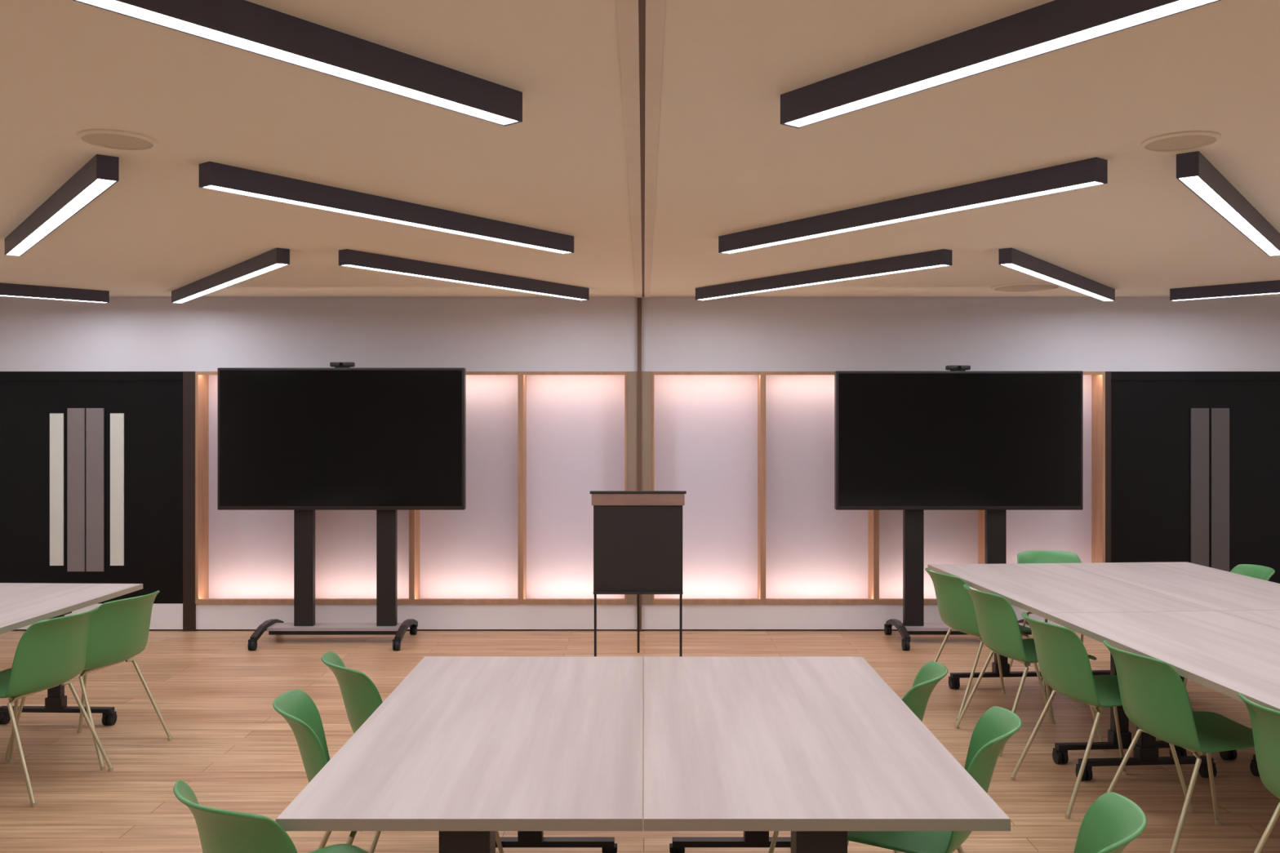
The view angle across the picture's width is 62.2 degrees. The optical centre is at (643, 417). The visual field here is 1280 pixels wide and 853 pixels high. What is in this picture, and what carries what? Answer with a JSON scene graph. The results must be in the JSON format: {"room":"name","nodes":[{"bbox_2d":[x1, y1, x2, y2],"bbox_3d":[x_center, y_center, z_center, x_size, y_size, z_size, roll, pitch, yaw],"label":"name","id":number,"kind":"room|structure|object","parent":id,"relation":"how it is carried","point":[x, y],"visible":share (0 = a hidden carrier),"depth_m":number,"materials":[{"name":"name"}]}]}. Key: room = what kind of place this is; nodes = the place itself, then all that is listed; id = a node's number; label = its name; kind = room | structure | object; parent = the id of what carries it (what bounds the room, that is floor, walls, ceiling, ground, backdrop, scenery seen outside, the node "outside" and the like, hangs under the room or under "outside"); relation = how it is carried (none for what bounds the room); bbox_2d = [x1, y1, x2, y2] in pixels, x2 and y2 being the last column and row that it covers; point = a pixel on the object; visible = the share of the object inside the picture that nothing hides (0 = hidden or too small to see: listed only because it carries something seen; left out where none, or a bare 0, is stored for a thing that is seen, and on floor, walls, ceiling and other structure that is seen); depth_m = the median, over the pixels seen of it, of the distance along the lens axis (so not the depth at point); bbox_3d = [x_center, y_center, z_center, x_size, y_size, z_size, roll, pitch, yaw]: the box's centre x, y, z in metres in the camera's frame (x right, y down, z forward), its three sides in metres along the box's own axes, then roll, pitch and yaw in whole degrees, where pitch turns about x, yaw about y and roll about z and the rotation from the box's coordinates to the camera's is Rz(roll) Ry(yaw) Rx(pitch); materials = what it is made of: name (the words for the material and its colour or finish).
{"room":"conference room","nodes":[
{"label":"conference room","id":0,"kind":"room"},
{"bbox_2d":[0,0,1279,297],"bbox_3d":[0.000,-0.980,2.895,11.600,0.100,11.190,0,0,0],"label":"ceiling","id":1,"kind":"structure","parent":0,"point":[727,163],"depth_m":3.61,"materials":[{"name":"beige paint"}]},
{"bbox_2d":[0,282,109,302],"bbox_3d":[-4.555,-0.887,7.283,1.628,0.085,0.073,0,0,-43],"label":"ceiling light","id":2,"kind":"object","parent":1,"relation":"attached to","point":[11,290],"visible":1,"depth_m":7.56,"materials":[{"name":"black metal"}]},
{"bbox_2d":[4,295,106,302],"bbox_3d":[-4.555,-0.864,7.283,1.608,0.033,0.060,0,0,-43],"label":"diffuser","id":3,"kind":"object","parent":2,"relation":"attached to","point":[95,299],"depth_m":7.66,"materials":[{"name":"white plastic"}]},
{"bbox_2d":[4,154,119,256],"bbox_3d":[-2.603,-0.887,4.660,0.073,0.085,2.259,0,0,-38],"label":"ceiling light","id":4,"kind":"object","parent":1,"relation":"attached to","point":[100,173],"visible":1,"depth_m":4.29,"materials":[{"name":"black metal"}]},
{"bbox_2d":[76,128,157,150],"bbox_3d":[-1.755,-0.924,3.540,0.240,0.012,0.240,0,0,0],"label":"ceiling speaker","id":5,"kind":"object","parent":1,"relation":"attached to","point":[105,138],"visible":1,"depth_m":3.53,"materials":[{"name":"beige paint"}]},
{"bbox_2d":[81,133,152,148],"bbox_3d":[-1.755,-0.927,3.540,0.216,0.006,0.216,0,0,0],"label":"grille","id":6,"kind":"object","parent":5,"relation":"attached to","point":[109,140],"depth_m":3.54,"materials":[{"name":"beige metal"}]},
{"bbox_2d":[171,248,289,303],"bbox_3d":[-2.723,-0.887,6.850,0.072,0.085,2.498,0,0,-36],"label":"ceiling light","id":7,"kind":"object","parent":1,"relation":"attached to","point":[274,259],"visible":1,"depth_m":6.53,"materials":[{"name":"black metal"}]},
{"bbox_2d":[173,263,285,302],"bbox_3d":[-2.723,-0.864,6.850,0.060,0.033,2.478,0,0,-36],"label":"diffuser","id":8,"kind":"object","parent":7,"relation":"attached to","point":[247,271],"depth_m":6.73,"materials":[{"name":"white plastic"}]},
{"bbox_2d":[73,0,522,126],"bbox_3d":[-1.020,-0.887,2.261,0.072,0.085,2.050,0,0,39],"label":"ceiling light","id":9,"kind":"object","parent":1,"relation":"attached to","point":[243,24],"visible":1,"depth_m":2.54,"materials":[{"name":"black metal"}]},
{"bbox_2d":[199,161,573,253],"bbox_3d":[-0.997,-0.887,4.675,0.072,0.085,2.009,0,0,37],"label":"ceiling light","id":10,"kind":"object","parent":1,"relation":"attached to","point":[212,175],"visible":1,"depth_m":4.44,"materials":[{"name":"black metal"}]},
{"bbox_2d":[338,248,589,300],"bbox_3d":[-1.046,-0.887,6.774,0.073,0.085,2.171,0,0,35],"label":"ceiling light","id":11,"kind":"object","parent":1,"relation":"attached to","point":[347,257],"visible":1,"depth_m":6.56,"materials":[{"name":"black metal"}]},
{"bbox_2d":[344,264,582,300],"bbox_3d":[-1.046,-0.864,6.774,0.060,0.033,2.151,0,0,35],"label":"diffuser","id":12,"kind":"object","parent":11,"relation":"attached to","point":[415,270],"depth_m":6.70,"materials":[{"name":"white plastic"}]},
{"bbox_2d":[615,0,665,297],"bbox_3d":[-0.007,-0.926,2.780,0.110,0.008,10.760,0,0,0],"label":"trim","id":13,"kind":"structure","parent":1,"relation":"attached to","point":[627,11],"depth_m":3.20,"materials":[{"name":"paint"}]},
{"bbox_2d":[638,0,645,297],"bbox_3d":[-0.004,-0.928,2.780,0.016,0.004,10.760,0,0,0],"label":"trim","id":14,"kind":"structure","parent":1,"relation":"attached to","point":[642,3],"depth_m":3.20,"materials":[{"name":"brown metal"}]},
{"bbox_2d":[695,248,951,300],"bbox_3d":[1.044,-0.887,6.774,0.073,0.085,2.195,0,0,-36],"label":"ceiling light","id":15,"kind":"object","parent":1,"relation":"attached to","point":[943,257],"visible":1,"depth_m":6.57,"materials":[{"name":"black metal"}]},
{"bbox_2d":[702,264,946,300],"bbox_3d":[1.044,-0.864,6.774,0.060,0.033,2.175,0,0,-36],"label":"diffuser","id":16,"kind":"object","parent":15,"relation":"attached to","point":[868,270],"depth_m":6.70,"materials":[{"name":"white plastic"}]},
{"bbox_2d":[718,156,1107,253],"bbox_3d":[1.030,-0.887,4.644,0.073,0.085,2.068,0,0,-37],"label":"ceiling light","id":17,"kind":"object","parent":1,"relation":"attached to","point":[1093,171],"visible":1,"depth_m":4.39,"materials":[{"name":"black metal"}]},
{"bbox_2d":[780,0,1220,128],"bbox_3d":[1.040,-0.887,2.263,0.073,0.085,2.050,0,0,-37],"label":"ceiling light","id":18,"kind":"object","parent":1,"relation":"attached to","point":[1055,24],"visible":1,"depth_m":2.54,"materials":[{"name":"black metal"}]},
{"bbox_2d":[991,282,1061,291],"bbox_3d":[2.720,-0.924,7.550,0.480,0.012,0.480,0,0,0],"label":"ceiling speaker","id":19,"kind":"object","parent":1,"relation":"attached to","point":[1021,286],"visible":0.94,"depth_m":7.52,"materials":[{"name":"beige paint"}]},
{"bbox_2d":[995,284,1057,290],"bbox_3d":[2.720,-0.927,7.550,0.432,0.006,0.432,0,0,0],"label":"grille","id":20,"kind":"object","parent":19,"relation":"attached to","point":[1004,286],"depth_m":7.52,"materials":[{"name":"beige metal"}]},
{"bbox_2d":[998,247,1115,301],"bbox_3d":[2.690,-0.887,6.782,0.073,0.085,2.344,0,0,37],"label":"ceiling light","id":21,"kind":"object","parent":1,"relation":"attached to","point":[1011,258],"visible":1,"depth_m":6.48,"materials":[{"name":"black metal"}]},
{"bbox_2d":[1002,263,1111,301],"bbox_3d":[2.690,-0.864,6.782,0.060,0.033,2.324,0,0,37],"label":"diffuser","id":22,"kind":"object","parent":21,"relation":"attached to","point":[1041,271],"depth_m":6.67,"materials":[{"name":"white plastic"}]},
{"bbox_2d":[1141,130,1221,151],"bbox_3d":[1.800,-0.924,3.560,0.240,0.012,0.240,0,0,0],"label":"ceiling speaker","id":23,"kind":"object","parent":1,"relation":"attached to","point":[1187,140],"visible":1,"depth_m":3.55,"materials":[{"name":"beige paint"}]},
{"bbox_2d":[1145,134,1216,150],"bbox_3d":[1.800,-0.927,3.560,0.216,0.006,0.216,0,0,0],"label":"grille","id":24,"kind":"object","parent":23,"relation":"attached to","point":[1161,142],"depth_m":3.56,"materials":[{"name":"beige metal"}]},
{"bbox_2d":[1169,280,1279,301],"bbox_3d":[4.440,-0.887,7.117,1.690,0.085,0.073,0,0,44],"label":"ceiling light","id":25,"kind":"object","parent":1,"relation":"attached to","point":[1267,287],"visible":1,"depth_m":7.43,"materials":[{"name":"black metal"}]},
{"bbox_2d":[1177,293,1277,300],"bbox_3d":[4.440,-0.864,7.117,1.670,0.033,0.060,0,0,44],"label":"diffuser","id":26,"kind":"object","parent":25,"relation":"attached to","point":[1180,296],"depth_m":7.51,"materials":[{"name":"white plastic"}]},
{"bbox_2d":[1176,151,1279,256],"bbox_3d":[2.610,-0.887,4.638,0.074,0.085,2.296,0,0,38],"label":"ceiling light","id":27,"kind":"object","parent":1,"relation":"attached to","point":[1194,171],"visible":1,"depth_m":4.22,"materials":[{"name":"black metal"}]},
{"bbox_2d":[0,629,1279,852],"bbox_3d":[0.000,1.700,2.895,11.600,0.100,11.190,0,0,0],"label":"floor","id":28,"kind":"structure","parent":0,"point":[215,696],"depth_m":5.36,"materials":[{"name":"brown wood"}]},
{"bbox_2d":[0,607,113,807],"bbox_3d":[-2.787,1.259,4.778,0.608,0.782,0.489,0,0,12],"label":"shell chair","id":29,"kind":"object","parent":28,"relation":"on","point":[50,653],"visible":1,"depth_m":4.65,"materials":[{"name":"green plastic"}]},
{"bbox_2d":[0,582,142,725],"bbox_3d":[-3.181,1.280,4.999,0.832,0.740,1.632,0,0,2],"label":"folding table","id":30,"kind":"object","parent":28,"relation":"on","point":[21,604],"visible":0.95,"depth_m":5.49,"materials":[{"name":"beige wood"}]},
{"bbox_2d":[3,590,172,770],"bbox_3d":[-2.725,1.259,5.256,0.608,0.782,0.489,0,0,14],"label":"shell chair","id":31,"kind":"object","parent":28,"relation":"on","point":[119,632],"visible":0.69,"depth_m":5.13,"materials":[{"name":"green plastic"}]},
{"bbox_2d":[173,779,369,852],"bbox_3d":[-0.839,1.259,2.630,0.489,0.782,0.608,0,0,39],"label":"shell chair","id":32,"kind":"object","parent":28,"relation":"on","point":[220,831],"visible":1,"depth_m":2.38,"materials":[{"name":"green plastic"}]},
{"bbox_2d":[272,689,362,849],"bbox_3d":[-0.841,1.259,3.325,0.608,0.782,0.489,0,0,-19],"label":"shell chair","id":33,"kind":"object","parent":28,"relation":"on","point":[300,711],"visible":0.38,"depth_m":3.20,"materials":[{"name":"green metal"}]},
{"bbox_2d":[247,510,417,650],"bbox_3d":[-2.256,0.790,7.782,1.076,1.720,0.617,0,0,0],"label":"stand","id":34,"kind":"object","parent":28,"relation":"on","point":[304,624],"visible":0.68,"depth_m":7.77,"materials":[{"name":"grey metal"}]},
{"bbox_2d":[217,368,466,510],"bbox_3d":[-2.190,0.157,7.706,1.785,1.029,0.078,0,0,0],"label":"display screen","id":35,"kind":"object","parent":34,"relation":"attached to","point":[289,438],"visible":1,"depth_m":7.67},
{"bbox_2d":[329,362,355,368],"bbox_3d":[-2.190,-0.379,7.709,0.170,0.042,0.072,0,0,0],"label":"camera","id":36,"kind":"object","parent":35,"relation":"on","point":[336,365],"visible":1,"depth_m":7.68,"materials":[{"name":"black plastic"}]},
{"bbox_2d":[321,651,503,852],"bbox_3d":[-0.881,1.259,3.939,0.608,0.782,0.489,0,0,-31],"label":"shell chair","id":37,"kind":"object","parent":28,"relation":"on","point":[362,698],"visible":0.38,"depth_m":3.73,"materials":[{"name":"green plastic"}]},
{"bbox_2d":[275,656,643,852],"bbox_3d":[-0.418,1.280,3.219,0.832,0.740,1.632,0,0,0],"label":"folding table","id":38,"kind":"object","parent":28,"relation":"on","point":[467,749],"visible":1,"depth_m":2.86,"materials":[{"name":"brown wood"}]},
{"bbox_2d":[590,490,686,656],"bbox_3d":[-0.038,1.070,7.212,0.636,1.165,0.473,0,0,0],"label":"flipchart","id":39,"kind":"object","parent":28,"relation":"on","point":[637,535],"visible":0.97,"depth_m":7.01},
{"bbox_2d":[593,591,683,594],"bbox_3d":[-0.038,1.157,6.992,0.590,0.015,0.035,0,0,0],"label":"tray","id":40,"kind":"object","parent":39,"relation":"on","point":[594,593],"depth_m":6.98,"materials":[{"name":"black metal"}]},
{"bbox_2d":[643,656,1010,852],"bbox_3d":[0.415,1.280,3.219,0.832,0.740,1.632,0,0,0],"label":"folding table","id":41,"kind":"object","parent":28,"relation":"on","point":[819,749],"visible":1,"depth_m":2.86,"materials":[{"name":"beige wood"}]},
{"bbox_2d":[768,661,947,852],"bbox_3d":[0.755,1.259,3.737,0.608,0.782,0.489,0,0,22],"label":"shell chair","id":42,"kind":"object","parent":28,"relation":"on","point":[931,673],"visible":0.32,"depth_m":3.59,"materials":[{"name":"green plastic"}]},
{"bbox_2d":[847,706,1022,852],"bbox_3d":[0.792,1.259,3.129,0.608,0.782,0.489,0,0,20],"label":"shell chair","id":43,"kind":"object","parent":28,"relation":"on","point":[997,725],"visible":0.45,"depth_m":3.00,"materials":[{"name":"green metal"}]},
{"bbox_2d":[884,510,1031,650],"bbox_3d":[2.352,0.790,7.782,1.046,1.720,0.617,0,0,0],"label":"stand","id":44,"kind":"object","parent":28,"relation":"on","point":[995,521],"visible":0.36,"depth_m":7.77,"materials":[{"name":"grey metal"}]},
{"bbox_2d":[834,370,1083,510],"bbox_3d":[2.283,0.168,7.706,1.785,1.006,0.078,0,0,0],"label":"display screen","id":45,"kind":"object","parent":44,"relation":"attached to","point":[904,440],"visible":1,"depth_m":7.67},
{"bbox_2d":[945,364,970,370],"bbox_3d":[2.283,-0.356,7.709,0.170,0.042,0.072,0,0,0],"label":"camera","id":46,"kind":"object","parent":45,"relation":"on","point":[952,367],"visible":1,"depth_m":7.68,"materials":[{"name":"black plastic"}]},
{"bbox_2d":[924,568,1049,721],"bbox_3d":[1.912,1.259,6.048,0.608,0.782,0.489,0,0,-12],"label":"shell chair","id":47,"kind":"object","parent":28,"relation":"on","point":[955,604],"visible":0.74,"depth_m":5.89,"materials":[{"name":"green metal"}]},
{"bbox_2d":[954,584,1106,756],"bbox_3d":[1.949,1.259,5.436,0.608,0.782,0.489,0,0,-9],"label":"shell chair","id":48,"kind":"object","parent":28,"relation":"on","point":[998,627],"visible":0.7,"depth_m":5.30,"materials":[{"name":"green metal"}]},
{"bbox_2d":[1008,550,1083,693],"bbox_3d":[2.608,1.259,6.628,0.489,0.782,0.608,0,0,-2],"label":"shell chair","id":49,"kind":"object","parent":28,"relation":"on","point":[1033,556],"visible":0.26,"depth_m":6.87,"materials":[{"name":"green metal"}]},
{"bbox_2d":[928,563,1215,764],"bbox_3d":[2.227,1.280,5.775,0.832,0.740,1.632,0,0,-4],"label":"folding table","id":50,"kind":"object","parent":28,"relation":"on","point":[1039,589],"visible":0.65,"depth_m":5.49,"materials":[{"name":"beige wood"}]},
{"bbox_2d":[1010,612,1192,819],"bbox_3d":[1.965,1.259,4.632,0.608,0.782,0.489,0,0,-8],"label":"shell chair","id":51,"kind":"object","parent":28,"relation":"on","point":[1063,660],"visible":0.83,"depth_m":4.50,"materials":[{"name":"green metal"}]},
{"bbox_2d":[1073,791,1146,852],"bbox_3d":[0.812,1.259,2.422,0.608,0.782,0.489,0,0,26],"label":"shell chair","id":52,"kind":"object","parent":28,"relation":"on","point":[1113,821],"visible":1,"depth_m":2.43,"materials":[{"name":"green plastic"}]},
{"bbox_2d":[1046,610,1279,780],"bbox_3d":[2.341,1.280,4.146,0.832,0.740,1.632,0,0,-4],"label":"folding table","id":53,"kind":"object","parent":28,"relation":"on","point":[1230,655],"visible":0.77,"depth_m":4.38,"materials":[{"name":"beige wood"}]},
{"bbox_2d":[1059,561,1279,759],"bbox_3d":[3.058,1.280,5.833,0.832,0.740,1.632,0,0,-4],"label":"folding table","id":54,"kind":"object","parent":28,"relation":"on","point":[1216,589],"visible":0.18,"depth_m":5.82,"materials":[{"name":"beige wood"}]},
{"bbox_2d":[1102,640,1254,852],"bbox_3d":[2.070,1.259,4.032,0.608,0.782,0.489,0,0,-8],"label":"shell chair","id":55,"kind":"object","parent":28,"relation":"on","point":[1154,697],"visible":0.88,"depth_m":3.92,"materials":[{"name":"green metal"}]},
{"bbox_2d":[1183,564,1275,688],"bbox_3d":[3.319,1.259,6.166,0.608,0.782,0.489,0,0,4],"label":"shell chair","id":56,"kind":"object","parent":28,"relation":"on","point":[1261,572],"visible":0.21,"depth_m":6.21,"materials":[{"name":"green plastic"}]},
{"bbox_2d":[1218,609,1279,776],"bbox_3d":[3.172,1.280,4.204,0.832,0.740,1.632,0,0,-4],"label":"folding table","id":57,"kind":"object","parent":28,"relation":"on","point":[1269,618],"visible":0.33,"depth_m":4.87,"materials":[{"name":"beige wood"}]},
{"bbox_2d":[1238,693,1279,852],"bbox_3d":[2.154,1.259,3.236,0.608,0.782,0.489,0,0,-9],"label":"shell chair","id":58,"kind":"object","parent":28,"relation":"on","point":[1265,722],"visible":1,"depth_m":3.29,"materials":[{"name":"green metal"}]},
{"bbox_2d":[0,297,1279,371],"bbox_3d":[0.000,0.360,8.340,11.400,2.580,0.300,0,0,0],"label":"wall","id":59,"kind":"structure","parent":0,"point":[122,334],"depth_m":8.19,"materials":[{"name":"paint"}]},
{"bbox_2d":[0,371,182,604],"bbox_3d":[-4.625,0.543,8.234,2.150,1.793,0.112,0,0,0],"label":"double door","id":60,"kind":"structure","parent":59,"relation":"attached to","point":[91,462],"depth_m":8.20,"materials":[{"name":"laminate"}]},
{"bbox_2d":[182,371,198,631],"bbox_3d":[-3.503,0.648,8.287,0.093,2.003,0.225,0,0,0],"label":"trim","id":61,"kind":"structure","parent":59,"relation":"attached to","point":[188,377],"depth_m":8.18,"materials":[{"name":"brown wood"}]},
{"bbox_2d":[195,371,293,604],"bbox_3d":[-3.041,0.543,8.286,0.832,1.793,0.228,0,0,0],"label":"light panel","id":62,"kind":"object","parent":59,"relation":"attached to","point":[242,557],"visible":0.49,"depth_m":8.38,"materials":[{"name":"white glass"}]},
{"bbox_2d":[315,510,411,604],"bbox_3d":[-2.207,0.543,8.286,0.836,1.793,0.228,0,0,0],"label":"light panel","id":63,"kind":"object","parent":59,"relation":"attached to","point":[345,540],"visible":0.21,"depth_m":8.38,"materials":[{"name":"white glass"}]},
{"bbox_2d":[411,371,520,604],"bbox_3d":[-1.369,0.543,8.286,0.840,1.793,0.228,0,0,0],"label":"light panel","id":64,"kind":"object","parent":59,"relation":"attached to","point":[472,555],"visible":0.65,"depth_m":8.38,"materials":[{"name":"white glass"}]},
{"bbox_2d":[17,604,1063,629],"bbox_3d":[0.000,1.539,8.295,11.400,0.198,0.210,0,0,0],"label":"baseboard","id":65,"kind":"structure","parent":59,"relation":"attached to","point":[163,616],"depth_m":8.19,"materials":[{"name":"paint"}]},
{"bbox_2d":[520,371,627,604],"bbox_3d":[-0.537,0.543,8.286,0.823,1.793,0.228,0,0,0],"label":"light panel","id":66,"kind":"object","parent":59,"relation":"attached to","point":[574,424],"visible":0.98,"depth_m":8.38,"materials":[{"name":"white glass"}]},
{"bbox_2d":[627,371,651,604],"bbox_3d":[-0.034,0.543,8.285,0.185,1.793,0.230,0,0,0],"label":"trim","id":67,"kind":"structure","parent":59,"relation":"attached to","point":[632,375],"depth_m":8.17,"materials":[{"name":"brown wood"}]},
{"bbox_2d":[637,297,641,630],"bbox_3d":[-0.034,0.360,8.280,0.032,2.556,0.240,0,0,0],"label":"trim","id":68,"kind":"structure","parent":59,"relation":"attached to","point":[639,300],"depth_m":8.16,"materials":[{"name":"brown metal"}]},
{"bbox_2d":[651,371,763,604],"bbox_3d":[0.489,0.543,8.286,0.861,1.793,0.228,0,0,0],"label":"light panel","id":69,"kind":"object","parent":59,"relation":"attached to","point":[707,427],"visible":0.98,"depth_m":8.38,"materials":[{"name":"white glass"}]},
{"bbox_2d":[763,371,876,604],"bbox_3d":[1.357,0.543,8.286,0.873,1.793,0.228,0,0,0],"label":"light panel","id":70,"kind":"object","parent":59,"relation":"attached to","point":[815,552],"visible":0.65,"depth_m":8.38,"materials":[{"name":"white glass"}]},
{"bbox_2d":[876,510,984,604],"bbox_3d":[2.227,0.543,8.286,0.867,1.793,0.228,0,0,0],"label":"light panel","id":71,"kind":"object","parent":59,"relation":"attached to","point":[950,536],"visible":0.21,"depth_m":8.38,"materials":[{"name":"white glass"}]},
{"bbox_2d":[1006,371,1105,564],"bbox_3d":[3.108,0.543,8.286,0.897,1.793,0.228,0,0,0],"label":"light panel","id":72,"kind":"object","parent":59,"relation":"attached to","point":[1082,533],"visible":0.21,"depth_m":8.38,"materials":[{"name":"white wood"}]},
{"bbox_2d":[1105,371,1111,562],"bbox_3d":[3.579,0.543,8.287,0.043,1.793,0.225,0,0,0],"label":"trim","id":73,"kind":"structure","parent":59,"relation":"attached to","point":[1108,374],"depth_m":8.18,"materials":[{"name":"brown wood"}]},
{"bbox_2d":[1111,371,1279,583],"bbox_3d":[4.650,0.543,8.234,2.100,1.793,0.112,0,0,0],"label":"double door","id":74,"kind":"structure","parent":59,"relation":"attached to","point":[1195,455],"depth_m":8.20,"materials":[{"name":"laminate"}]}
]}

